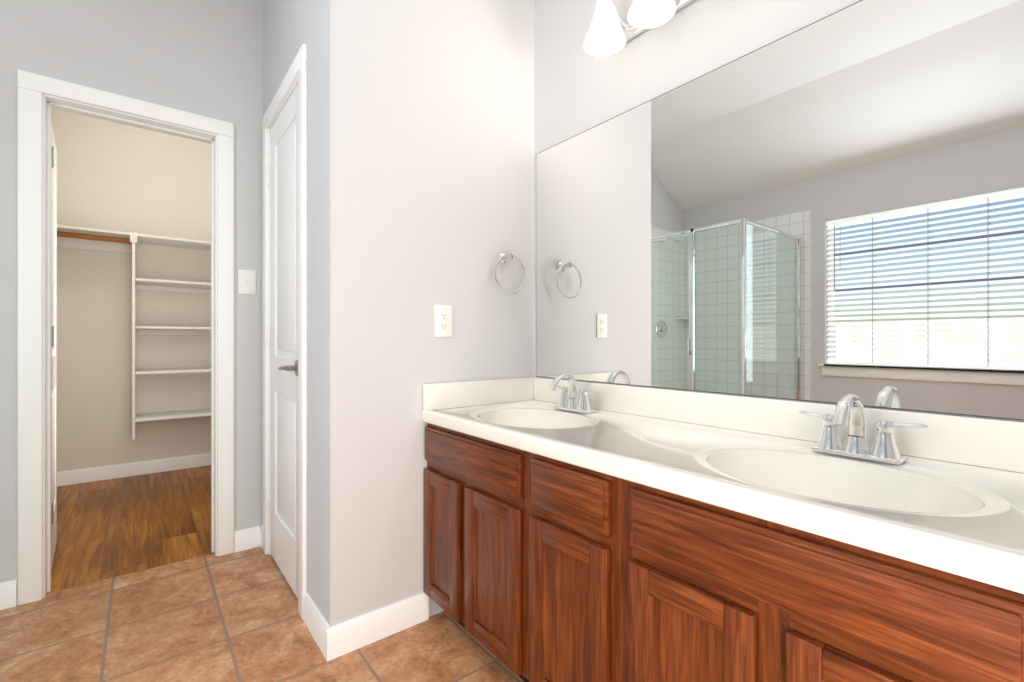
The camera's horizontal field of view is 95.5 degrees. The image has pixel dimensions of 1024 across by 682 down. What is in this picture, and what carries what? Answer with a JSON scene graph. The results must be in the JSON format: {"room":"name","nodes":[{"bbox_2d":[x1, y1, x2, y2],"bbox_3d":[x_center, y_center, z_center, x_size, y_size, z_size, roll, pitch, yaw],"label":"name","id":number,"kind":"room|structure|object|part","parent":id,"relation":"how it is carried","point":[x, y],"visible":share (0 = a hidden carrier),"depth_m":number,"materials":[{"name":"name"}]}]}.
{"room":"bathroom","nodes":[
{"label":"bathroom","id":0,"kind":"room"},
{"bbox_2d":[46,465,212,593],"bbox_3d":[-2.134,1.070,2.985,1.370,0.060,1.945,0,0,-38],"label":"floor","id":1,"kind":"structure","parent":0,"point":[110,528],"depth_m":2.64,"materials":[{"name":"brown wood"}]},
{"bbox_2d":[0,0,262,582],"bbox_3d":[-1.834,-0.385,2.006,3.120,2.850,0.120,0,0,-38],"label":"wall","id":2,"kind":"structure","parent":0,"point":[202,57],"depth_m":2.12,"materials":[{"name":"white paint"}]},
{"bbox_2d":[17,69,233,604],"bbox_3d":[-1.702,-0.014,2.116,0.737,2.108,0.163,0,0,-38],"label":"door frame","id":3,"kind":"structure","parent":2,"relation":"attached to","point":[50,102],"depth_m":1.92,"materials":[{"name":"white paint"}]},
{"bbox_3d":[-1.960,-0.025,1.976,0.012,1.620,0.060,0,0,-38],"label":"closet door hinges","id":4,"kind":"part","parent":3,"relation":"part of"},
{"bbox_2d":[52,126,56,565],"bbox_3d":[-2.213,0.022,2.173,0.103,2.020,0.579,0,0,-42],"label":"closet door","id":5,"kind":"structure","parent":3,"relation":"attached to","point":[54,348],"depth_m":2.30,"materials":[{"name":"white paint"}]},
{"bbox_2d":[238,269,255,294],"bbox_3d":[-1.323,-0.295,2.324,0.076,0.122,0.016,0,0,-38],"label":"switch plate","id":6,"kind":"object","parent":2,"relation":"attached to","point":[246,281],"visible":1,"depth_m":2.32,"materials":[{"name":"white plastic"}]},
{"bbox_2d":[53,109,210,471],"bbox_3d":[-2.776,-0.385,3.793,1.370,2.850,0.120,0,0,-38],"label":"wall","id":7,"kind":"structure","parent":0,"point":[114,176],"depth_m":3.57,"materials":[{"name":"beige paint"}]},
{"bbox_2d":[57,472,59,486],"bbox_3d":[-2.683,0.990,2.599,0.030,0.100,1.866,0,0,-39],"label":"baseboard","id":8,"kind":"structure","parent":7,"relation":"attached to","point":[58,473],"depth_m":3.33,"materials":[{"name":"white paint"}]},
{"bbox_2d":[57,224,210,439],"bbox_3d":[-2.638,-0.036,3.619,1.366,1.492,0.322,0,0,-38],"label":"shelf unit","id":9,"kind":"object","parent":7,"relation":"attached to","point":[92,239],"visible":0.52,"depth_m":3.49,"materials":[{"name":"white paint"}]},
{"bbox_2d":[60,453,210,485],"bbox_3d":[-2.731,0.990,3.744,1.320,0.100,0.014,0,0,-39],"label":"baseboard","id":10,"kind":"structure","parent":7,"relation":"attached to","point":[71,477],"depth_m":3.58,"materials":[{"name":"white paint"}]},
{"bbox_2d":[0,546,523,681],"bbox_3d":[-0.553,1.070,0.492,3.000,0.060,3.925,0,0,-38],"label":"floor","id":11,"kind":"structure","parent":0,"point":[234,617],"depth_m":1.63,"materials":[{"name":"brown tile"}]},
{"bbox_2d":[421,417,1023,681],"bbox_3d":[0.364,0.671,1.300,0.552,0.738,1.548,0,0,-38],"label":"bathroom vanity","id":12,"kind":"object","parent":11,"relation":"on","point":[578,531],"depth_m":0.93,"materials":[{"name":"brown wood"}]},
{"bbox_2d":[421,397,1023,584],"bbox_3d":[0.371,0.279,1.288,0.556,0.045,1.576,0,0,-38],"label":"countertop","id":13,"kind":"structure","parent":12,"relation":"on","point":[961,514],"depth_m":0.99,"materials":[{"name":"white stone"}]},
{"bbox_2d":[549,373,601,413],"bbox_3d":[0.195,0.189,1.708,0.145,0.142,0.241,0,0,-38],"label":"faucet","id":14,"kind":"object","parent":13,"relation":"on","point":[566,405],"depth_m":1.72,"materials":[{"name":"silver metal"}]},
{"bbox_2d":[798,394,928,464],"bbox_3d":[0.742,0.189,1.021,0.145,0.142,0.241,0,0,-38],"label":"faucet","id":15,"kind":"object","parent":13,"relation":"on","point":[849,410],"depth_m":1.03,"materials":[{"name":"silver metal"}]},
{"bbox_2d":[263,0,318,608],"bbox_3d":[-0.925,-0.385,2.036,0.120,2.850,0.964,0,0,-38],"label":"wall","id":16,"kind":"structure","parent":0,"point":[290,27],"depth_m":1.71,"materials":[{"name":"white paint"}]},
{"bbox_2d":[262,44,306,619],"bbox_3d":[-0.949,-0.004,2.066,0.124,2.087,0.620,0,0,-38],"label":"door frame","id":17,"kind":"structure","parent":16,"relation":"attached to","point":[280,110],"depth_m":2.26,"materials":[{"name":"white paint"}]},
{"bbox_2d":[267,85,297,597],"bbox_3d":[-1.004,0.002,2.029,0.090,2.060,0.596,0,0,-38],"label":"door","id":18,"kind":"structure","parent":17,"relation":"attached to","point":[282,334],"depth_m":2.05,"materials":[{"name":"white paint"}]},
{"bbox_2d":[319,0,533,626],"bbox_3d":[-0.286,-0.385,1.851,0.890,2.850,0.120,0,0,-38],"label":"wall","id":19,"kind":"structure","parent":0,"point":[426,156],"depth_m":1.69,"materials":[{"name":"white paint"}]},
{"bbox_2d":[316,592,428,661],"bbox_3d":[-0.460,0.990,1.628,0.368,0.100,0.015,0,0,-39],"label":"baseboard","id":20,"kind":"structure","parent":19,"relation":"attached to","point":[341,639],"depth_m":1.60,"materials":[{"name":"white paint"}]},
{"bbox_2d":[434,305,451,336],"bbox_3d":[-0.263,-0.077,1.787,0.076,0.122,0.007,0,0,-38],"label":"electrical outlet plate","id":21,"kind":"object","parent":19,"relation":"attached to","point":[442,320],"visible":1,"depth_m":1.78,"materials":[{"name":"white plastic"}]},
{"bbox_2d":[423,377,532,408],"bbox_3d":[-0.119,0.210,1.892,0.533,0.100,0.020,0,0,-38],"label":"backsplash","id":22,"kind":"structure","parent":19,"relation":"attached to","point":[446,395],"depth_m":1.86,"materials":[{"name":"white stone"}]},
{"bbox_2d":[494,252,525,293],"bbox_3d":[-0.022,-0.286,1.945,0.165,0.182,0.060,0,0,-38],"label":"towel ring","id":23,"kind":"object","parent":19,"relation":"attached to","point":[503,258],"visible":1,"depth_m":1.94,"materials":[{"name":"silver metal"}]},
{"bbox_2d":[533,377,1023,468],"bbox_3d":[0.582,0.210,1.455,0.018,0.100,1.576,0,0,-38],"label":"backsplash","id":24,"kind":"structure","parent":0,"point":[975,440],"depth_m":1.14,"materials":[{"name":"white stone"}]},
{"bbox_2d":[534,0,1023,421],"bbox_3d":[0.678,-0.385,1.445,0.127,2.850,4.124,0,0,-38],"label":"wall","id":25,"kind":"structure","parent":0,"point":[828,209],"depth_m":1.25,"materials":[{"name":"white paint"}]},
{"bbox_2d":[583,0,694,55],"bbox_3d":[0.516,-1.121,1.390,0.207,0.204,0.710,0,0,-38],"label":"sconce","id":26,"kind":"object","parent":25,"relation":"attached to","point":[610,32],"visible":1,"depth_m":1.55,"materials":[{"name":"white glass"}]}
]}

